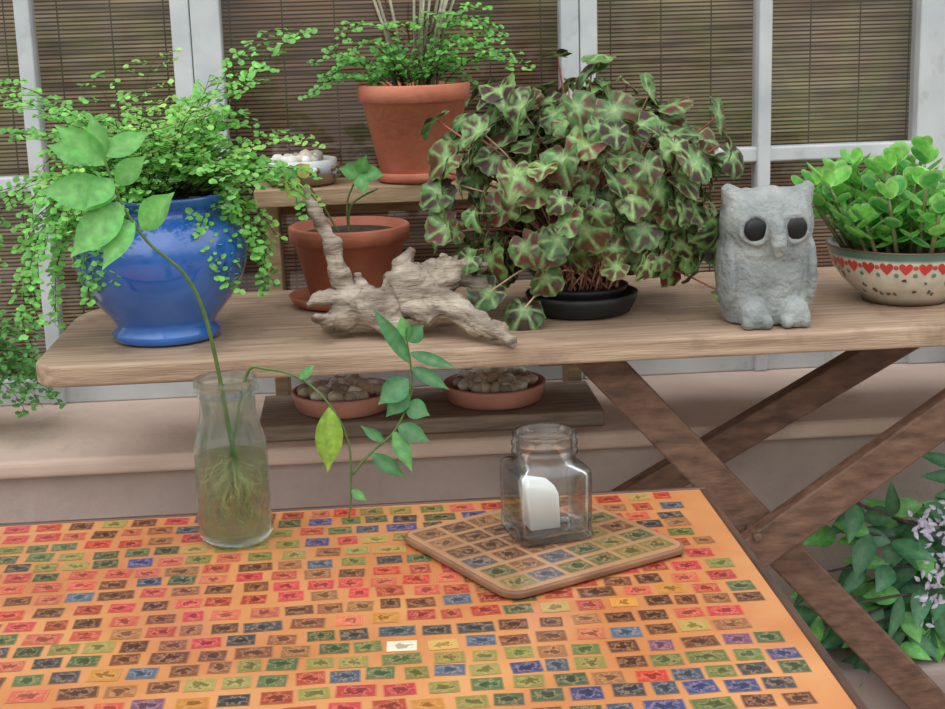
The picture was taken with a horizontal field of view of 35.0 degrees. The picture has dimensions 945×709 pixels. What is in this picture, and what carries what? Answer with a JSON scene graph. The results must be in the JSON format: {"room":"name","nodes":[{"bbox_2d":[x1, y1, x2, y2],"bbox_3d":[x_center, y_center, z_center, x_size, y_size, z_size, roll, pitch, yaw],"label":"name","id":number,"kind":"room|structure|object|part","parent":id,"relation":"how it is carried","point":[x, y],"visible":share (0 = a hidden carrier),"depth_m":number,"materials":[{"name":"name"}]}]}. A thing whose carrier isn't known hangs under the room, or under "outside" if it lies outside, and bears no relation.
{"room":"sunroom","nodes":[
{"label":"sunroom","id":0,"kind":"room"},
{"bbox_2d":[72,187,247,346],"bbox_3d":[-0.369,-0.106,1.782,0.205,0.173,0.205,-3,13,-4],"label":"glazed pot","id":1,"kind":"object","parent":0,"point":[150,302],"depth_m":1.71,"materials":[{"name":"blue ceramic"}]},
{"bbox_2d":[357,80,469,173],"bbox_3d":[-0.081,-0.317,2.113,0.158,0.130,0.158,-3,13,-4],"label":"pot","id":2,"kind":"object","parent":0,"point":[396,111],"depth_m":2.06,"materials":[{"name":"ceramic"}]},
{"bbox_2d":[0,434,944,607],"bbox_3d":[-0.136,0.391,2.266,4.800,0.600,0.350,-3,13,-4],"label":"wall","id":3,"kind":"structure","parent":0,"point":[774,471],"depth_m":2.04,"materials":[{"name":"beige paint"}]},
{"bbox_2d":[0,362,944,478],"bbox_3d":[-0.145,0.089,2.183,4.800,0.025,0.375,-3,13,-4],"label":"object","id":4,"kind":"structure","parent":3,"relation":"on","point":[144,435],"depth_m":2.08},
{"bbox_2d":[0,309,65,417],"bbox_3d":[-0.716,0.017,2.072,0.271,0.199,0.245,-9,15,-29],"label":"potted fern","id":5,"kind":"object","parent":4,"relation":"on","point":[6,369],"visible":0.89,"depth_m":2.06,"materials":[{"name":"green plant"}]},
{"bbox_2d":[0,0,197,405],"bbox_3d":[-0.914,-0.561,2.099,1.015,1.325,0.040,-3,13,-4],"label":"frame","id":6,"kind":"object","parent":4,"relation":"on","point":[24,14],"visible":0.22,"depth_m":2.17,"materials":[{"name":"paint"}]},
{"bbox_2d":[189,0,583,393],"bbox_3d":[-0.129,-0.597,2.152,0.559,1.325,0.040,-3,13,-4],"label":"frame","id":7,"kind":"object","parent":4,"relation":"on","point":[205,15],"visible":0.09,"depth_m":2.18,"materials":[{"name":"paint"}]},
{"bbox_2d":[254,176,581,394],"bbox_3d":[-0.062,-0.092,2.179,0.480,0.324,0.125,-3,13,-4],"label":"wooden shelf","id":8,"kind":"object","parent":4,"relation":"on","point":[388,197],"visible":0.35,"depth_m":2.11,"materials":[{"name":"brown wood"}]},
{"bbox_2d":[264,149,340,187],"bbox_3d":[-0.242,-0.265,2.116,0.112,0.050,0.108,-3,13,-4],"label":"bowl","id":9,"kind":"object","parent":8,"relation":"on","point":[326,167],"visible":0.58,"depth_m":2.09,"materials":[{"name":"ceramic"}]},
{"bbox_2d":[298,0,535,183],"bbox_3d":[-0.079,-0.382,2.094,0.331,0.277,0.171,-3,13,-4],"label":"fern","id":10,"kind":"object","parent":8,"relation":"on","point":[396,110],"visible":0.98,"depth_m":2.06,"materials":[{"name":"green plant"}]},
{"bbox_2d":[260,380,604,441],"bbox_3d":[-0.060,0.078,2.113,0.470,0.022,0.170,-3,13,-4],"label":"wooden plank","id":11,"kind":"object","parent":4,"relation":"on","point":[571,403],"visible":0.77,"depth_m":2.04,"materials":[{"name":"brown wood"}]},
{"bbox_2d":[291,374,386,418],"bbox_3d":[-0.179,0.054,2.088,0.145,0.043,0.145,-3,13,-4],"label":"saucer","id":12,"kind":"object","parent":11,"relation":"on","point":[353,396],"visible":0.94,"depth_m":2.04,"materials":[{"name":"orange ceramic"}]},
{"bbox_2d":[443,366,545,410],"bbox_3d":[0.031,0.043,2.108,0.145,0.042,0.145,-3,13,-4],"label":"saucer","id":13,"kind":"object","parent":11,"relation":"on","point":[514,387],"visible":0.99,"depth_m":2.06,"materials":[{"name":"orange ceramic"}]},
{"bbox_2d":[578,0,944,378],"bbox_3d":[0.437,-0.624,2.191,0.574,1.325,0.040,-3,13,-4],"label":"frame","id":14,"kind":"object","parent":4,"relation":"on","point":[927,67],"visible":0.45,"depth_m":2.25,"materials":[{"name":"paint"}]},
{"bbox_2d":[823,624,944,708],"bbox_3d":[1.044,0.528,2.116,1.480,0.330,0.185,-3,13,-4],"label":"trim","id":15,"kind":"structure","parent":3,"relation":"attached to","point":[874,692],"depth_m":1.96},
{"bbox_2d":[790,452,944,688],"bbox_3d":[0.595,0.278,1.990,0.422,0.329,0.174,-3,13,-4],"label":"flowering plant","id":16,"kind":"object","parent":15,"relation":"on","point":[907,600],"visible":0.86,"depth_m":1.94,"materials":[{"name":"green plant"}]},
{"bbox_2d":[526,279,637,319],"bbox_3d":[0.136,-0.071,1.870,0.140,0.035,0.140,-3,13,-4],"label":"pot","id":17,"kind":"object","parent":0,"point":[579,299],"depth_m":1.82,"materials":[{"name":"black plastic"}]},
{"bbox_2d":[825,233,944,305],"bbox_3d":[0.545,-0.106,1.883,0.201,0.074,0.201,-3,13,-4],"label":"bowl","id":18,"kind":"object","parent":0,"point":[886,270],"depth_m":1.82,"materials":[{"name":"ceramic"}]},
{"bbox_3d":[0.041,1.218,0.232,6.000,0.100,5.900,-3,13,-4],"label":"floor","id":19,"kind":"structure","parent":0,"visible":0},
{"bbox_2d":[0,486,868,708],"bbox_3d":[-0.199,0.593,1.183,0.966,0.702,0.839,-3,13,-4],"label":"table","id":20,"kind":"object","parent":19,"relation":"on","point":[331,610],"visible":0.77,"depth_m":1.22,"materials":[{"name":"tile"}]},
{"bbox_2d":[37,114,456,548],"bbox_3d":[-0.198,-0.023,1.382,0.364,0.406,0.079,-3,13,-4],"label":"plant","id":21,"kind":"object","parent":20,"relation":"on","point":[231,464],"visible":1,"depth_m":1.38,"materials":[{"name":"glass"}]},
{"bbox_3d":[-0.227,0.098,1.413,0.069,0.158,0.069,-3,13,-4],"label":"glass","id":22,"kind":"part","parent":21,"relation":"part of","materials":[{"name":"clear glass"}]},
{"bbox_2d":[404,495,683,598],"bbox_3d":[0.064,0.173,1.386,0.198,0.007,0.192,-10,15,-31],"label":"trivet","id":23,"kind":"object","parent":20,"relation":"on","point":[479,548],"visible":0.83,"depth_m":1.35,"materials":[{"name":"wood"}]},
{"bbox_2d":[500,422,591,546],"bbox_3d":[0.067,0.118,1.389,0.070,0.098,0.070,-5,14,-16],"label":"glass jar","id":24,"kind":"object","parent":23,"relation":"on","point":[530,506],"visible":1,"depth_m":1.38,"materials":[{"name":"clear glass"}]},
{"bbox_2d":[522,475,560,530],"bbox_3d":[0.062,0.136,1.391,0.033,0.047,0.027,-5,14,-16],"label":"candle","id":25,"kind":"object","parent":24,"relation":"on","point":[540,496],"depth_m":1.38,"materials":[{"name":"white wax"}]},
{"bbox_2d":[36,267,944,708],"bbox_3d":[0.290,0.331,2.011,1.679,0.819,0.415,-3,13,-4],"label":"wooden table","id":26,"kind":"object","parent":19,"relation":"on","point":[679,321],"visible":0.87,"depth_m":1.81,"materials":[{"name":"brown wood"}]},
{"bbox_2d":[0,26,325,346],"bbox_3d":[-0.408,-0.196,1.769,0.470,0.357,0.332,-3,13,-4],"label":"fern","id":27,"kind":"object","parent":26,"relation":"on","point":[150,302],"visible":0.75,"depth_m":1.72,"materials":[{"name":"green plant"}]},
{"bbox_2d":[283,155,409,310],"bbox_3d":[-0.163,-0.163,1.952,0.162,0.195,0.158,-3,13,-4],"label":"pot","id":28,"kind":"object","parent":26,"relation":"on","point":[370,245],"visible":0.71,"depth_m":1.91,"materials":[{"name":"ceramic"}]},
{"bbox_3d":[-0.159,-0.122,1.961,0.158,0.098,0.158,-3,13,-4],"label":"pot","id":29,"kind":"part","parent":28,"relation":"part of","materials":[{"name":"ceramic"}]},
{"bbox_2d":[303,187,516,348],"bbox_3d":[-0.076,-0.103,1.730,0.236,0.176,0.160,-3,13,-4],"label":"driftwood","id":30,"kind":"object","parent":26,"relation":"on","point":[423,292],"visible":0.96,"depth_m":1.75,"materials":[{"name":"beige wood"}]},
{"bbox_2d":[419,49,743,330],"bbox_3d":[0.144,-0.206,1.837,0.360,0.334,0.346,-14,18,-43],"label":"potted plant","id":31,"kind":"object","parent":26,"relation":"on","point":[579,202],"visible":0.98,"depth_m":1.76,"materials":[{"name":"green plant"}]},
{"bbox_2d":[715,180,817,329],"bbox_3d":[0.347,-0.120,1.769,0.119,0.166,0.115,-1,13,4],"label":"statue","id":32,"kind":"object","parent":26,"relation":"on","point":[766,273],"visible":1,"depth_m":1.74,"materials":[{"name":"grey stone"}]},
{"bbox_2d":[791,135,944,305],"bbox_3d":[0.532,-0.171,1.878,0.244,0.203,0.234,10,18,42],"label":"potted plant","id":33,"kind":"object","parent":26,"relation":"on","point":[889,246],"visible":1,"depth_m":1.82,"materials":[{"name":"green plant"}]},
{"bbox_3d":[-0.205,-1.562,1.950,4.800,0.650,0.120,-3,13,-4],"label":"wall","id":34,"kind":"structure","parent":0,"visible":0},
{"bbox_2d":[0,0,177,376],"bbox_3d":[-0.919,-0.581,2.154,1.015,1.310,0.006,-3,13,-4],"label":"bamboo blind","id":35,"kind":"object","parent":34,"relation":"attached to","point":[77,39],"visible":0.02,"depth_m":2.22,"materials":[{"name":"brown wood"}]},
{"bbox_2d":[221,0,557,291],"bbox_3d":[-0.134,-0.618,2.207,0.559,1.310,0.006,-3,13,-4],"label":"bamboo blind","id":36,"kind":"object","parent":34,"relation":"attached to","point":[336,119],"visible":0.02,"depth_m":2.25,"materials":[{"name":"brown wood"}]},
{"bbox_2d":[597,0,912,275],"bbox_3d":[0.432,-0.644,2.246,0.574,1.310,0.006,-3,13,-4],"label":"bamboo blind","id":37,"kind":"object","parent":34,"relation":"attached to","point":[841,68],"visible":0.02,"depth_m":2.29,"materials":[{"name":"brown wood"}]}
]}

